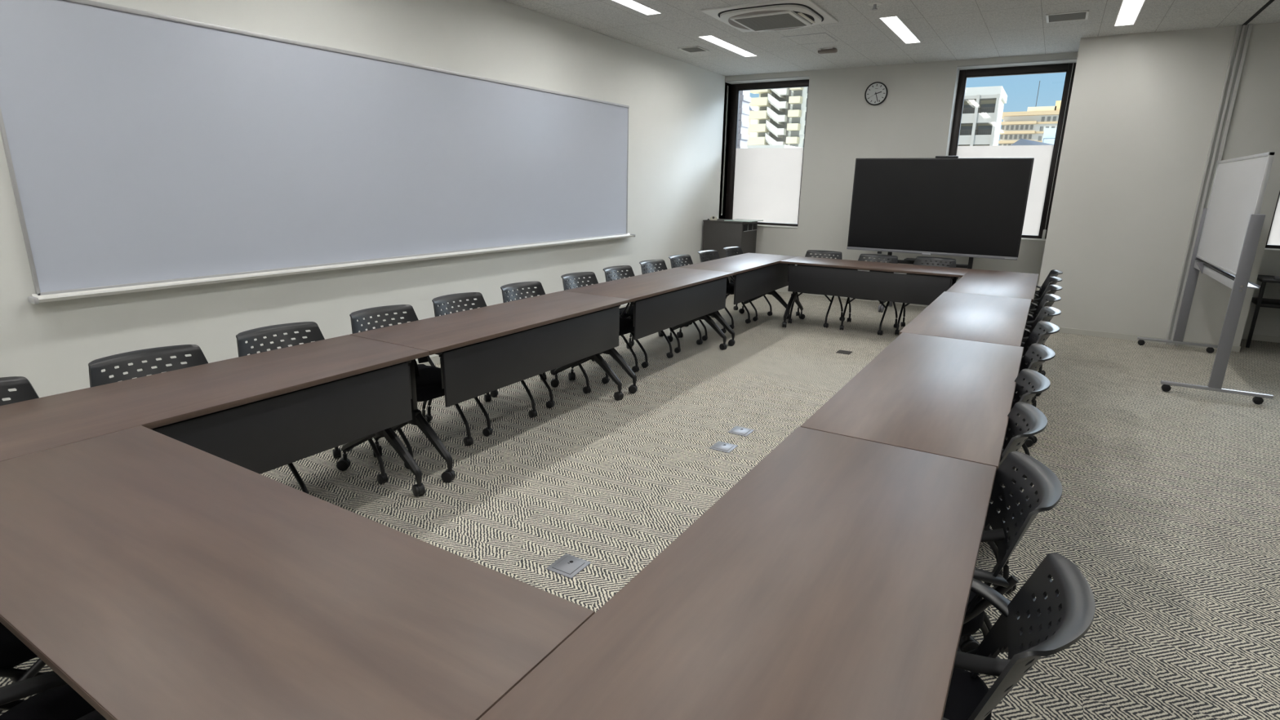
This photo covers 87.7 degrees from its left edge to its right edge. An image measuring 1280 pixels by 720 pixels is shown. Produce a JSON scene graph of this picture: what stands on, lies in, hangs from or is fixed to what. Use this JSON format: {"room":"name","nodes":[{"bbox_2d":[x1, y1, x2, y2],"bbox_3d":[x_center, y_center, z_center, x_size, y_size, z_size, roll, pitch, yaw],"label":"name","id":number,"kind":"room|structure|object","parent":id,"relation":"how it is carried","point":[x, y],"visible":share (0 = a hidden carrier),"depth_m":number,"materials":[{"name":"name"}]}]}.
{"room":"conference room","nodes":[
{"label":"conference room","id":0,"kind":"room"},
{"bbox_2d":[0,0,731,400],"bbox_3d":[-2.396,-1.242,4.276,0.200,3.128,14.110,10,17,30],"label":"wall","id":1,"kind":"structure","parent":0,"point":[676,109],"depth_m":5.12,"materials":[{"name":"paint"}]},
{"bbox_2d":[0,0,635,304],"bbox_3d":[-1.524,-1.567,5.379,0.096,1.448,5.570,10,17,30],"label":"whiteboard","id":2,"kind":"object","parent":1,"relation":"attached to","point":[144,151],"visible":1,"depth_m":4.11,"materials":[{"name":"ceramic"}]},
{"bbox_2d":[31,233,634,302],"bbox_3d":[-1.530,-0.888,5.557,0.074,0.036,5.530,10,17,30],"label":"tray","id":3,"kind":"object","parent":2,"relation":"on","point":[47,295],"depth_m":4.32,"materials":[{"name":"white metal"}]},
{"bbox_2d":[416,303,630,365],"bbox_3d":[-2.368,0.264,4.565,0.008,0.070,13.580,10,17,30],"label":"baseboard","id":4,"kind":"structure","parent":1,"relation":"attached to","point":[436,359],"depth_m":5.59,"materials":[{"name":"plastic"}]},
{"bbox_2d":[0,291,1279,719],"bbox_3d":[1.625,1.033,2.386,9.629,0.150,14.190,10,17,30],"label":"floor","id":5,"kind":"structure","parent":0,"point":[1168,508],"depth_m":3.50,"materials":[{"name":"carpet"}]},
{"bbox_2d":[0,376,39,405],"bbox_3d":[-2.191,0.512,2.262,0.575,0.787,0.584,11,18,32],"label":"chair","id":6,"kind":"object","parent":5,"relation":"on","point":[24,391],"visible":0.04,"depth_m":2.41,"materials":[{"name":"plastic"}]},
{"bbox_2d":[0,622,45,714],"bbox_3d":[-1.643,0.685,1.651,0.584,0.787,0.575,10,17,30],"label":"chair","id":7,"kind":"object","parent":5,"relation":"on","point":[13,652],"visible":0.05,"depth_m":1.56,"materials":[{"name":"plastic"}]},
{"bbox_2d":[0,671,106,719],"bbox_3d":[-1.108,0.779,1.340,0.584,0.787,0.575,10,17,30],"label":"chair","id":8,"kind":"object","parent":5,"relation":"on","point":[54,699],"visible":0.22,"depth_m":1.36,"materials":[{"name":"plastic"}]},
{"bbox_2d":[88,344,208,387],"bbox_3d":[-1.896,0.384,2.761,0.575,0.787,0.584,11,18,33],"label":"chair","id":9,"kind":"object","parent":5,"relation":"on","point":[97,378],"visible":0.13,"depth_m":2.79,"materials":[{"name":"plastic"}]},
{"bbox_2d":[0,334,429,497],"bbox_3d":[-1.742,0.448,2.663,0.639,0.720,1.797,10,17,30],"label":"folding table","id":10,"kind":"object","parent":5,"relation":"on","point":[262,412],"visible":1,"depth_m":2.61,"materials":[{"name":"brown wood"}]},
{"bbox_2d":[0,425,595,719],"bbox_3d":[-1.023,0.759,1.547,1.797,0.720,0.639,10,17,30],"label":"folding table","id":11,"kind":"object","parent":5,"relation":"on","point":[159,576],"visible":0.95,"depth_m":1.28,"materials":[{"name":"brown wood"}]},
{"bbox_2d":[235,321,387,493],"bbox_3d":[-1.614,0.254,3.267,0.575,0.787,0.584,11,18,32],"label":"chair","id":12,"kind":"object","parent":5,"relation":"on","point":[315,334],"visible":0.33,"depth_m":3.31,"materials":[{"name":"plastic"}]},
{"bbox_2d":[342,304,473,469],"bbox_3d":[-1.306,0.123,3.777,0.575,0.787,0.584,11,18,33],"label":"chair","id":13,"kind":"object","parent":5,"relation":"on","point":[428,378],"visible":0.46,"depth_m":3.78,"materials":[{"name":"plastic"}]},
{"bbox_2d":[425,292,537,436],"bbox_3d":[-1.003,0.002,4.250,0.575,0.787,0.584,11,18,32],"label":"chair","id":14,"kind":"object","parent":5,"relation":"on","point":[479,302],"visible":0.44,"depth_m":4.29,"materials":[{"name":"plastic"}]},
{"bbox_2d":[350,290,631,482],"bbox_3d":[-0.808,0.066,4.154,0.639,0.720,1.797,10,17,30],"label":"folding table","id":15,"kind":"object","parent":5,"relation":"on","point":[482,350],"visible":0.88,"depth_m":3.78,"materials":[{"name":"brown wood"}]},
{"bbox_2d":[489,281,591,408],"bbox_3d":[-0.690,-0.131,4.769,0.575,0.787,0.584,11,18,32],"label":"chair","id":16,"kind":"object","parent":5,"relation":"on","point":[540,291],"visible":0.39,"depth_m":4.81,"materials":[{"name":"plastic"}]},
{"bbox_2d":[546,553,591,578],"bbox_3d":[-0.290,0.833,2.702,0.128,0.006,0.134,10,17,30],"label":"floor outlet","id":17,"kind":"object","parent":5,"relation":"on","point":[568,566],"visible":1,"depth_m":2.69,"materials":[{"name":"silver metal"}]},
{"bbox_2d":[550,271,639,383],"bbox_3d":[-0.339,-0.277,5.338,0.575,0.787,0.584,11,18,33],"label":"chair","id":18,"kind":"object","parent":5,"relation":"on","point":[626,326],"visible":0.42,"depth_m":5.37,"materials":[{"name":"plastic"}]},
{"bbox_2d":[602,265,673,368],"bbox_3d":[-0.036,-0.393,5.794,0.575,0.787,0.584,11,18,32],"label":"chair","id":19,"kind":"object","parent":5,"relation":"on","point":[628,313],"visible":0.45,"depth_m":5.82,"materials":[{"name":"plastic"}]},
{"bbox_2d":[564,267,734,393],"bbox_3d":[0.127,-0.316,5.644,0.639,0.720,1.797,10,17,30],"label":"folding table","id":20,"kind":"object","parent":5,"relation":"on","point":[675,298],"visible":0.84,"depth_m":5.33,"materials":[{"name":"brown wood"}]},
{"bbox_2d":[631,259,702,353],"bbox_3d":[0.272,-0.524,6.304,0.575,0.787,0.584,11,18,33],"label":"chair","id":21,"kind":"object","parent":5,"relation":"on","point":[645,269],"visible":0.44,"depth_m":6.38,"materials":[{"name":"plastic"}]},
{"bbox_2d":[657,254,726,340],"bbox_3d":[0.566,-0.651,6.800,0.575,0.787,0.584,11,18,32],"label":"chair","id":22,"kind":"object","parent":5,"relation":"on","point":[673,259],"visible":0.29,"depth_m":6.86,"materials":[{"name":"plastic"}]},
{"bbox_2d":[688,249,751,328],"bbox_3d":[0.907,-0.786,7.325,0.575,0.787,0.584,11,18,33],"label":"chair","id":23,"kind":"object","parent":5,"relation":"on","point":[703,254],"visible":0.41,"depth_m":7.35,"materials":[{"name":"plastic"}]},
{"bbox_2d":[709,440,737,453],"bbox_3d":[0.496,0.514,3.947,0.128,0.006,0.134,10,17,30],"label":"floor outlet","id":24,"kind":"object","parent":5,"relation":"on","point":[726,447],"visible":1,"depth_m":3.94,"materials":[{"name":"silver metal"}]},
{"bbox_2d":[702,218,757,282],"bbox_3d":[1.293,-1.512,9.650,0.612,1.003,0.570,10,17,30],"label":"storage cabinet","id":25,"kind":"object","parent":5,"relation":"on","point":[718,234],"visible":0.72,"depth_m":9.38,"materials":[{"name":"metal"}]},
{"bbox_2d":[710,216,717,220],"bbox_3d":[1.053,-2.019,9.481,0.095,0.055,0.048,6,16,19],"label":"tape dispenser","id":26,"kind":"object","parent":25,"relation":"on","point":[713,218],"visible":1,"depth_m":9.47,"materials":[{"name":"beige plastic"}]},
{"bbox_2d":[724,218,763,222],"bbox_3d":[1.474,-1.978,9.438,0.400,0.012,0.470,10,17,30],"label":"board","id":27,"kind":"object","parent":25,"relation":"on","point":[734,220],"visible":1,"depth_m":9.36,"materials":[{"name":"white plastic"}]},
{"bbox_2d":[676,253,795,346],"bbox_3d":[1.061,-0.697,7.134,0.639,0.720,1.797,10,17,30],"label":"folding table","id":28,"kind":"object","parent":5,"relation":"on","point":[757,275],"visible":0.79,"depth_m":6.81,"materials":[{"name":"brown wood"}]},
{"bbox_2d":[478,426,996,719],"bbox_3d":[0.336,0.810,1.451,0.639,0.720,1.797,10,17,30],"label":"folding table","id":29,"kind":"object","parent":5,"relation":"on","point":[833,580],"visible":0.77,"depth_m":1.29,"materials":[{"name":"brown wood"}]},
{"bbox_2d":[727,426,754,436],"bbox_3d":[0.638,0.448,4.204,0.128,0.006,0.134,10,17,30],"label":"floor outlet","id":30,"kind":"object","parent":5,"relation":"on","point":[741,431],"visible":1,"depth_m":4.19,"materials":[{"name":"silver metal"}]},
{"bbox_2d":[723,246,772,321],"bbox_3d":[1.242,-0.903,7.785,0.575,0.787,0.584,11,18,33],"label":"chair","id":31,"kind":"object","parent":5,"relation":"on","point":[728,250],"visible":0.37,"depth_m":7.87,"materials":[{"name":"plastic"}]},
{"bbox_2d":[787,249,844,328],"bbox_3d":[1.987,-0.815,7.508,0.584,0.787,0.575,9,17,29],"label":"chair","id":32,"kind":"object","parent":5,"relation":"on","point":[824,254],"visible":0.41,"depth_m":7.57,"materials":[{"name":"plastic"}]},
{"bbox_2d":[835,349,852,354],"bbox_3d":[1.916,-0.073,6.244,0.124,0.004,0.128,10,17,30],"label":"floor outlet","id":33,"kind":"object","parent":5,"relation":"on","point":[844,352],"visible":1,"depth_m":6.23,"materials":[{"name":"silver metal"}]},
{"bbox_2d":[839,253,899,335],"bbox_3d":[2.489,-0.722,7.193,0.584,0.787,0.575,10,18,31],"label":"chair","id":34,"kind":"object","parent":5,"relation":"on","point":[867,256],"visible":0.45,"depth_m":7.25,"materials":[{"name":"plastic"}]},
{"bbox_2d":[779,256,970,327],"bbox_3d":[2.421,-0.647,7.037,1.797,0.720,0.639,10,17,30],"label":"folding table","id":35,"kind":"object","parent":5,"relation":"on","point":[868,280],"visible":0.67,"depth_m":6.76,"materials":[{"name":"brown wood"}]},
{"bbox_2d":[800,332,1023,652],"bbox_3d":[1.274,0.428,2.940,0.639,0.720,1.797,10,17,30],"label":"folding table","id":36,"kind":"object","parent":5,"relation":"on","point":[951,397],"visible":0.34,"depth_m":2.56,"materials":[{"name":"brown wood"}]},
{"bbox_2d":[878,252,973,312],"bbox_3d":[3.532,-1.309,8.078,0.966,1.500,0.624,10,17,30],"label":"display stand","id":37,"kind":"object","parent":5,"relation":"on","point":[907,260],"visible":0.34,"depth_m":8.08,"materials":[{"name":"black metal"}]},
{"bbox_2d":[903,257,951,263],"bbox_3d":[3.442,-1.186,7.949,0.520,0.017,0.190,10,17,30],"label":"shelf","id":38,"kind":"object","parent":37,"relation":"attached to","point":[907,260],"depth_m":8.00,"materials":[{"name":"black metal"}]},
{"bbox_2d":[846,157,1034,260],"bbox_3d":[3.429,-1.772,7.780,1.883,1.122,0.114,10,17,30],"label":"display screen","id":39,"kind":"object","parent":37,"relation":"attached to","point":[965,207],"visible":1,"depth_m":7.69,"materials":[{"name":"black plastic"}]},
{"bbox_2d":[935,155,958,158],"bbox_3d":[3.496,-2.312,7.585,0.240,0.022,0.058,10,17,30],"label":"camera","id":40,"kind":"object","parent":39,"relation":"on","point":[936,157],"visible":1,"depth_m":7.56,"materials":[{"name":"black plastic"}]},
{"bbox_2d":[894,256,958,334],"bbox_3d":[3.022,-0.662,7.006,0.584,0.787,0.575,11,18,33],"label":"chair","id":41,"kind":"object","parent":5,"relation":"on","point":[917,262],"visible":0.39,"depth_m":7.09,"materials":[{"name":"plastic"}]},
{"bbox_2d":[898,291,1031,346],"bbox_3d":[2.195,0.044,4.439,0.639,0.720,1.797,10,17,30],"label":"folding table","id":42,"kind":"object","parent":5,"relation":"on","point":[1001,320],"visible":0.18,"depth_m":4.16,"materials":[{"name":"brown wood"}]},
{"bbox_2d":[946,268,1039,302],"bbox_3d":[3.140,-0.336,5.925,0.639,0.720,1.797,10,17,30],"label":"folding table","id":43,"kind":"object","parent":5,"relation":"on","point":[978,282],"visible":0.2,"depth_m":5.69,"materials":[{"name":"brown wood"}]},
{"bbox_2d":[960,451,1062,638],"bbox_3d":[0.807,0.662,1.907,0.575,0.787,0.584,7,16,21],"label":"chair","id":44,"kind":"object","parent":5,"relation":"on","point":[1046,493],"visible":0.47,"depth_m":1.77,"materials":[{"name":"plastic"}]},
{"bbox_2d":[983,401,1047,658],"bbox_3d":[1.068,0.536,2.394,0.575,0.787,0.584,9,17,29],"label":"chair","id":45,"kind":"object","parent":5,"relation":"on","point":[1036,421],"visible":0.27,"depth_m":2.25,"materials":[{"name":"plastic"}]},
{"bbox_2d":[984,368,1050,593],"bbox_3d":[1.336,0.429,2.813,0.575,0.787,0.584,9,17,27],"label":"chair","id":46,"kind":"object","parent":5,"relation":"on","point":[1039,382],"visible":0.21,"depth_m":2.67,"materials":[{"name":"plastic"}]},
{"bbox_2d":[942,552,1095,719],"bbox_3d":[0.578,0.779,1.452,0.575,0.787,0.584,12,19,36],"label":"chair","id":47,"kind":"object","parent":5,"relation":"on","point":[1028,628],"visible":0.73,"depth_m":1.33,"materials":[{"name":"plastic"}]},
{"bbox_2d":[1003,343,1055,516],"bbox_3d":[1.647,0.309,3.283,0.575,0.787,0.584,9,17,28],"label":"chair","id":48,"kind":"object","parent":5,"relation":"on","point":[1042,353],"visible":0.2,"depth_m":3.17,"materials":[{"name":"plastic"}]},
{"bbox_2d":[1020,320,1059,478],"bbox_3d":[2.014,0.169,3.832,0.575,0.787,0.584,9,17,27],"label":"chair","id":49,"kind":"object","parent":5,"relation":"on","point":[1048,328],"visible":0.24,"depth_m":3.76,"materials":[{"name":"plastic"}]},
{"bbox_2d":[1021,306,1061,444],"bbox_3d":[2.333,0.043,4.324,0.575,0.787,0.584,10,17,30],"label":"chair","id":50,"kind":"object","parent":5,"relation":"on","point":[1051,312],"visible":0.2,"depth_m":4.22,"materials":[{"name":"plastic"}]},
{"bbox_2d":[1022,293,1061,408],"bbox_3d":[2.659,-0.090,4.841,0.574,0.787,0.584,10,17,29],"label":"chair","id":51,"kind":"object","parent":5,"relation":"on","point":[1051,298],"visible":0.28,"depth_m":4.75,"materials":[{"name":"plastic"}]},
{"bbox_2d":[1026,275,1062,374],"bbox_3d":[3.275,-0.335,5.798,0.575,0.787,0.584,9,17,29],"label":"chair","id":52,"kind":"object","parent":5,"relation":"on","point":[1051,280],"visible":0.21,"depth_m":5.72,"materials":[{"name":"plastic"}]},
{"bbox_2d":[1026,284,1062,393],"bbox_3d":[2.975,-0.213,5.324,0.575,0.787,0.584,10,18,31],"label":"chair","id":53,"kind":"object","parent":5,"relation":"on","point":[1051,289],"visible":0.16,"depth_m":5.24,"materials":[{"name":"plastic"}]},
{"bbox_2d":[1029,269,1062,346],"bbox_3d":[3.582,-0.456,6.275,0.575,0.787,0.584,10,17,30],"label":"chair","id":54,"kind":"object","parent":5,"relation":"on","point":[1054,273],"visible":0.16,"depth_m":6.21,"materials":[{"name":"plastic"}]},
{"bbox_2d":[1137,151,1275,404],"bbox_3d":[4.857,-0.774,5.606,0.660,1.790,1.905,10,17,30],"label":"whiteboard","id":55,"kind":"object","parent":5,"relation":"on","point":[1231,225],"visible":1,"depth_m":5.18,"materials":[{"name":"ceramic"}]},
{"bbox_2d":[1247,280,1260,288],"bbox_3d":[4.907,-0.722,5.585,0.108,0.027,1.780,10,17,30],"label":"tray","id":56,"kind":"object","parent":55,"relation":"on","point":[1251,285],"depth_m":4.89,"materials":[{"name":"silver metal"}]},
{"bbox_2d":[1245,275,1279,347],"bbox_3d":[6.784,-0.417,6.534,1.270,0.690,0.510,10,17,30],"label":"side table","id":57,"kind":"object","parent":5,"relation":"on","point":[1260,301],"visible":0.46,"depth_m":6.64,"materials":[{"name":"black plastic"}]},
{"bbox_2d":[1251,297,1279,308],"bbox_3d":[6.786,-0.507,6.510,1.190,0.035,0.470,10,17,30],"label":"shelf","id":58,"kind":"object","parent":57,"relation":"attached to","point":[1268,303],"depth_m":6.62,"materials":[{"name":"black metal"}]},
{"bbox_2d":[1273,275,1279,279],"bbox_3d":[6.304,-0.803,6.548,0.100,0.030,0.060,10,17,30],"label":"power adapter","id":59,"kind":"object","parent":57,"relation":"on","point":[1275,277],"visible":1,"depth_m":6.54,"materials":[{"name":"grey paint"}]},
{"bbox_2d":[502,0,1279,75],"bbox_3d":[1.626,-1.904,1.512,9.229,0.020,13.590,10,17,30],"label":"ceiling","id":60,"kind":"structure","parent":0,"point":[947,30],"depth_m":6.32,"materials":[{"name":"grey paint"}]},
{"bbox_2d":[611,0,662,15],"bbox_3d":[-0.197,-3.023,5.476,0.159,0.077,1.271,10,17,30],"label":"ceiling light","id":61,"kind":"object","parent":60,"relation":"attached to","point":[632,4],"visible":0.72,"depth_m":5.82,"materials":[{"name":"white plastic"}]},
{"bbox_2d":[623,0,655,12],"bbox_3d":[-0.197,-3.022,5.476,0.084,0.056,1.200,10,17,30],"label":"diffuser","id":62,"kind":"object","parent":61,"relation":"attached to","point":[638,7],"depth_m":5.83,"materials":[{"name":"white plastic"}]},
{"bbox_2d":[677,45,709,53],"bbox_3d":[0.607,-3.528,7.568,0.255,0.008,0.300,10,17,30],"label":"ceiling vent","id":63,"kind":"object","parent":60,"relation":"in","point":[689,49],"visible":1,"depth_m":7.55,"materials":[{"name":"white metal"}]},
{"bbox_2d":[697,35,757,57],"bbox_3d":[0.997,-3.510,7.381,0.159,0.077,1.271,10,17,30],"label":"ceiling light","id":64,"kind":"object","parent":60,"relation":"attached to","point":[711,38],"visible":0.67,"depth_m":7.39,"materials":[{"name":"white plastic"}]},
{"bbox_2d":[706,35,752,55],"bbox_3d":[0.997,-3.510,7.381,0.084,0.056,1.200,10,17,30],"label":"diffuser","id":65,"kind":"object","parent":64,"relation":"attached to","point":[714,40],"depth_m":7.41,"materials":[{"name":"white plastic"}]},
{"bbox_2d":[701,0,838,32],"bbox_3d":[1.181,-3.069,5.997,0.944,0.063,0.950,10,17,30],"label":"air conditioner","id":66,"kind":"object","parent":60,"relation":"attached to","point":[776,15],"visible":1,"depth_m":5.82,"materials":[{"name":"white plastic"}]},
{"bbox_2d":[728,18,750,30],"bbox_3d":[0.895,-3.105,6.168,0.085,0.004,0.540,10,17,30],"label":"outlet","id":67,"kind":"object","parent":66,"relation":"attached to","point":[731,21],"depth_m":6.16,"materials":[{"name":"white plastic"}]},
{"bbox_2d":[732,10,786,17],"bbox_3d":[1.008,-2.984,5.724,0.540,0.004,0.085,10,17,30],"label":"outlet","id":68,"kind":"object","parent":66,"relation":"attached to","point":[735,13],"depth_m":5.74,"materials":[{"name":"white plastic"}]},
{"bbox_2d":[734,13,806,31],"bbox_3d":[1.181,-3.042,6.005,0.500,0.008,0.500,10,17,30],"label":"grille","id":69,"kind":"object","parent":66,"relation":"attached to","point":[781,20],"depth_m":5.97,"materials":[{"name":"grey plastic"}]},
{"bbox_2d":[763,26,804,31],"bbox_3d":[1.355,-3.126,6.278,0.540,0.004,0.085,10,17,30],"label":"outlet","id":70,"kind":"object","parent":66,"relation":"attached to","point":[799,26],"depth_m":6.29,"materials":[{"name":"white plastic"}]},
{"bbox_2d":[792,10,814,23],"bbox_3d":[1.467,-3.005,5.835,0.085,0.004,0.540,10,17,30],"label":"outlet","id":71,"kind":"object","parent":66,"relation":"attached to","point":[806,16],"depth_m":5.79,"materials":[{"name":"white plastic"}]},
{"bbox_2d":[781,32,837,44],"bbox_3d":[1.768,-3.338,6.931,0.456,0.004,0.456,10,17,30],"label":"access hatch","id":72,"kind":"object","parent":60,"relation":"attached to","point":[821,37],"visible":1,"depth_m":6.92,"materials":[{"name":"paint"}]},
{"bbox_2d":[817,47,837,53],"bbox_3d":[2.084,-3.435,7.397,0.210,0.048,0.140,10,17,30],"label":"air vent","id":73,"kind":"object","parent":60,"relation":"attached to","point":[824,50],"visible":1,"depth_m":7.37,"materials":[{"name":"grey plastic"}]},
{"bbox_2d":[868,2,882,10],"bbox_3d":[1.958,-2.944,5.549,0.110,0.045,0.110,10,17,30],"label":"sprinkler","id":74,"kind":"object","parent":60,"relation":"attached to","point":[874,4],"visible":1,"depth_m":5.54,"materials":[{"name":"white metal"}]},
{"bbox_2d":[879,15,921,43],"bbox_3d":[2.549,-3.240,6.476,0.159,0.077,1.271,10,17,30],"label":"ceiling light","id":75,"kind":"object","parent":60,"relation":"attached to","point":[895,24],"visible":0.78,"depth_m":6.48,"materials":[{"name":"white plastic"}]},
{"bbox_2d":[886,16,916,41],"bbox_3d":[2.549,-3.240,6.476,0.084,0.056,1.200,10,17,30],"label":"diffuser","id":76,"kind":"object","parent":75,"relation":"attached to","point":[894,23],"depth_m":6.51,"materials":[{"name":"white plastic"}]},
{"bbox_2d":[1045,10,1088,22],"bbox_3d":[3.745,-3.009,5.840,0.317,0.008,0.335,10,17,30],"label":"ceiling vent","id":77,"kind":"object","parent":60,"relation":"in","point":[1082,15],"visible":1,"depth_m":5.83,"materials":[{"name":"white metal"}]},
{"bbox_2d":[1113,0,1146,26],"bbox_3d":[4.107,-2.970,5.569,0.159,0.077,1.271,10,17,30],"label":"ceiling light","id":78,"kind":"object","parent":60,"relation":"attached to","point":[1129,11],"visible":0.92,"depth_m":5.77,"materials":[{"name":"white plastic"}]},
{"bbox_2d":[1119,0,1138,23],"bbox_3d":[4.107,-2.969,5.569,0.084,0.056,1.200,10,17,30],"label":"diffuser","id":79,"kind":"object","parent":78,"relation":"attached to","point":[1128,13],"depth_m":5.77,"materials":[{"name":"white plastic"}]},
{"bbox_2d":[1242,0,1274,25],"bbox_3d":[2.180,-1.688,0.785,0.030,0.004,12.670,10,17,30],"label":"trim","id":80,"kind":"structure","parent":60,"relation":"attached to","point":[1269,2],"depth_m":5.58,"materials":[{"name":"grey metal"}]},
{"bbox_2d":[718,52,1279,337],"bbox_3d":[5.212,-2.003,7.638,9.629,3.128,0.320,10,17,30],"label":"wall","id":81,"kind":"structure","parent":0,"point":[915,118],"depth_m":8.61,"materials":[{"name":"grey paint"}]},
{"bbox_2d":[724,79,808,228],"bbox_3d":[1.786,-2.928,9.524,1.222,1.980,0.302,10,17,30],"label":"window","id":82,"kind":"structure","parent":81,"relation":"in","point":[764,184],"depth_m":9.71,"materials":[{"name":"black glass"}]},
{"bbox_2d":[720,96,728,215],"bbox_3d":[1.242,-3.046,9.756,0.012,1.812,0.036,10,17,30],"label":"blind cord","id":83,"kind":"object","parent":82,"relation":"hanging from","point":[726,96],"visible":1,"depth_m":9.75,"materials":[{"name":"white plastic"}]},
{"bbox_2d":[775,287,928,306],"bbox_3d":[2.966,-0.863,9.141,4.214,0.070,0.008,10,17,30],"label":"baseboard","id":84,"kind":"structure","parent":81,"relation":"attached to","point":[783,289],"depth_m":9.31,"materials":[{"name":"plastic"}]},
{"bbox_2d":[864,81,887,105],"bbox_3d":[2.999,-3.381,8.456,0.278,0.278,0.037,10,17,30],"label":"wall clock","id":85,"kind":"object","parent":81,"relation":"attached to","point":[876,93],"visible":1,"depth_m":8.45,"materials":[{"name":"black plastic"}]},
{"bbox_2d":[724,57,1077,82],"bbox_3d":[3.017,-3.638,8.400,4.234,0.015,0.004,10,17,30],"label":"trim","id":86,"kind":"structure","parent":81,"relation":"attached to","point":[1073,58],"depth_m":7.81,"materials":[{"name":"grey metal"}]},
{"bbox_2d":[948,62,1076,240],"bbox_3d":[4.364,-2.480,8.023,1.212,1.980,0.302,10,17,30],"label":"window","id":87,"kind":"structure","parent":81,"relation":"in","point":[1045,157],"depth_m":8.00,"materials":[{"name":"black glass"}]},
{"bbox_2d":[1041,64,1073,239],"bbox_3d":[4.811,-2.376,7.665,0.032,1.940,0.054,10,17,30],"label":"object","id":88,"kind":"object","parent":87,"relation":"hanging from","point":[1044,230],"visible":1,"depth_m":7.74,"materials":[{"name":"black metal"}]},
{"bbox_2d":[1241,333,1279,342],"bbox_3d":[7.673,-0.040,6.400,3.205,0.060,0.008,10,17,30],"label":"baseboard","id":89,"kind":"structure","parent":81,"relation":"attached to","point":[1255,337],"depth_m":7.03,"materials":[{"name":"plastic"}]},
{"bbox_2d":[1264,191,1279,251],"bbox_3d":[7.121,-2.010,6.415,1.450,1.960,0.302,10,17,30],"label":"window","id":90,"kind":"structure","parent":81,"relation":"in","point":[1273,243],"depth_m":6.99,"materials":[{"name":"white glass"}]},
{"bbox_2d":[1037,22,1279,346],"bbox_3d":[5.351,-1.735,6.934,1.780,2.978,0.815,10,17,30],"label":"wall","id":91,"kind":"structure","parent":0,"point":[1143,108],"depth_m":6.62,"materials":[{"name":"grey paint"}]},
{"bbox_2d":[1057,327,1240,351],"bbox_3d":[5.327,-0.324,7.306,1.788,0.060,0.823,10,17,30],"label":"baseboard","id":92,"kind":"structure","parent":91,"relation":"attached to","point":[1062,330],"depth_m":7.01,"materials":[{"name":"plastic"}]},
{"bbox_2d":[1164,23,1253,346],"bbox_3d":[5.441,-1.591,6.401,0.106,2.978,0.035,10,17,30],"label":"trim","id":93,"kind":"structure","parent":91,"relation":"attached to","point":[1242,33],"depth_m":6.28,"materials":[{"name":"silver metal"}]},
{"label":"outside","id":94,"kind":"structure","parent":0,"visible":0},
{"bbox_2d":[737,90,751,148],"bbox_3d":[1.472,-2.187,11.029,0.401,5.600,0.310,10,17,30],"label":"building","id":95,"kind":"structure","parent":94,"point":[744,99],"depth_m":10.46,"materials":[{"name":"white concrete"}]},
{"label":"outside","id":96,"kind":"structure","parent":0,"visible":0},
{"bbox_3d":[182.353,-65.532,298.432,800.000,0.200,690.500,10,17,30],"label":"ground","id":97,"kind":"structure","parent":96,"visible":0},
{"bbox_2d":[747,106,758,137],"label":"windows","id":98,"kind":"structure","parent":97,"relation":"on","point":[751,108],"depth_m":194.03,"materials":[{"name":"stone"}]},
{"bbox_2d":[746,144,799,148],"bbox_3d":[18.290,-32.777,130.991,24.000,17.300,12.000,10,17,30],"label":"building","id":99,"kind":"structure","parent":97,"relation":"on","point":[776,145],"depth_m":119.66,"materials":[{"name":"white concrete"}]},
{"bbox_2d":[746,87,808,147],"bbox_3d":[38.219,-50.861,154.083,22.300,41.000,15.400,10,17,30],"label":"apartment building","id":100,"kind":"structure","parent":97,"relation":"on","point":[780,116],"depth_m":149.64,"materials":[{"name":"grey concrete"}]},
{"bbox_2d":[958,85,1007,146],"bbox_3d":[46.491,-28.816,104.543,15.700,24.300,12.200,10,17,30],"label":"flats","id":101,"kind":"structure","parent":97,"relation":"on","point":[983,106],"depth_m":95.40,"materials":[{"name":"grey concrete"}]},
{"bbox_2d":[998,100,1061,145],"bbox_3d":[133.824,-66.903,226.149,23.400,38.100,20.000,10,17,30],"label":"flats","id":102,"kind":"structure","parent":97,"relation":"on","point":[1030,124],"depth_m":217.57,"materials":[{"name":"beige concrete"}]},
{"bbox_2d":[1011,137,1053,145],"bbox_3d":[31.048,-11.245,57.251,7.600,14.250,10.000,10,17,30],"label":"gabled house","id":103,"kind":"structure","parent":97,"relation":"on","point":[1022,141],"depth_m":51.11,"materials":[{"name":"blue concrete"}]},
{"bbox_2d":[1042,128,1056,144],"bbox_3d":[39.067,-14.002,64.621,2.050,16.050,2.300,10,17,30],"label":"building","id":104,"kind":"structure","parent":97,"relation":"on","point":[1049,135],"depth_m":62.27,"materials":[{"name":"metal"}]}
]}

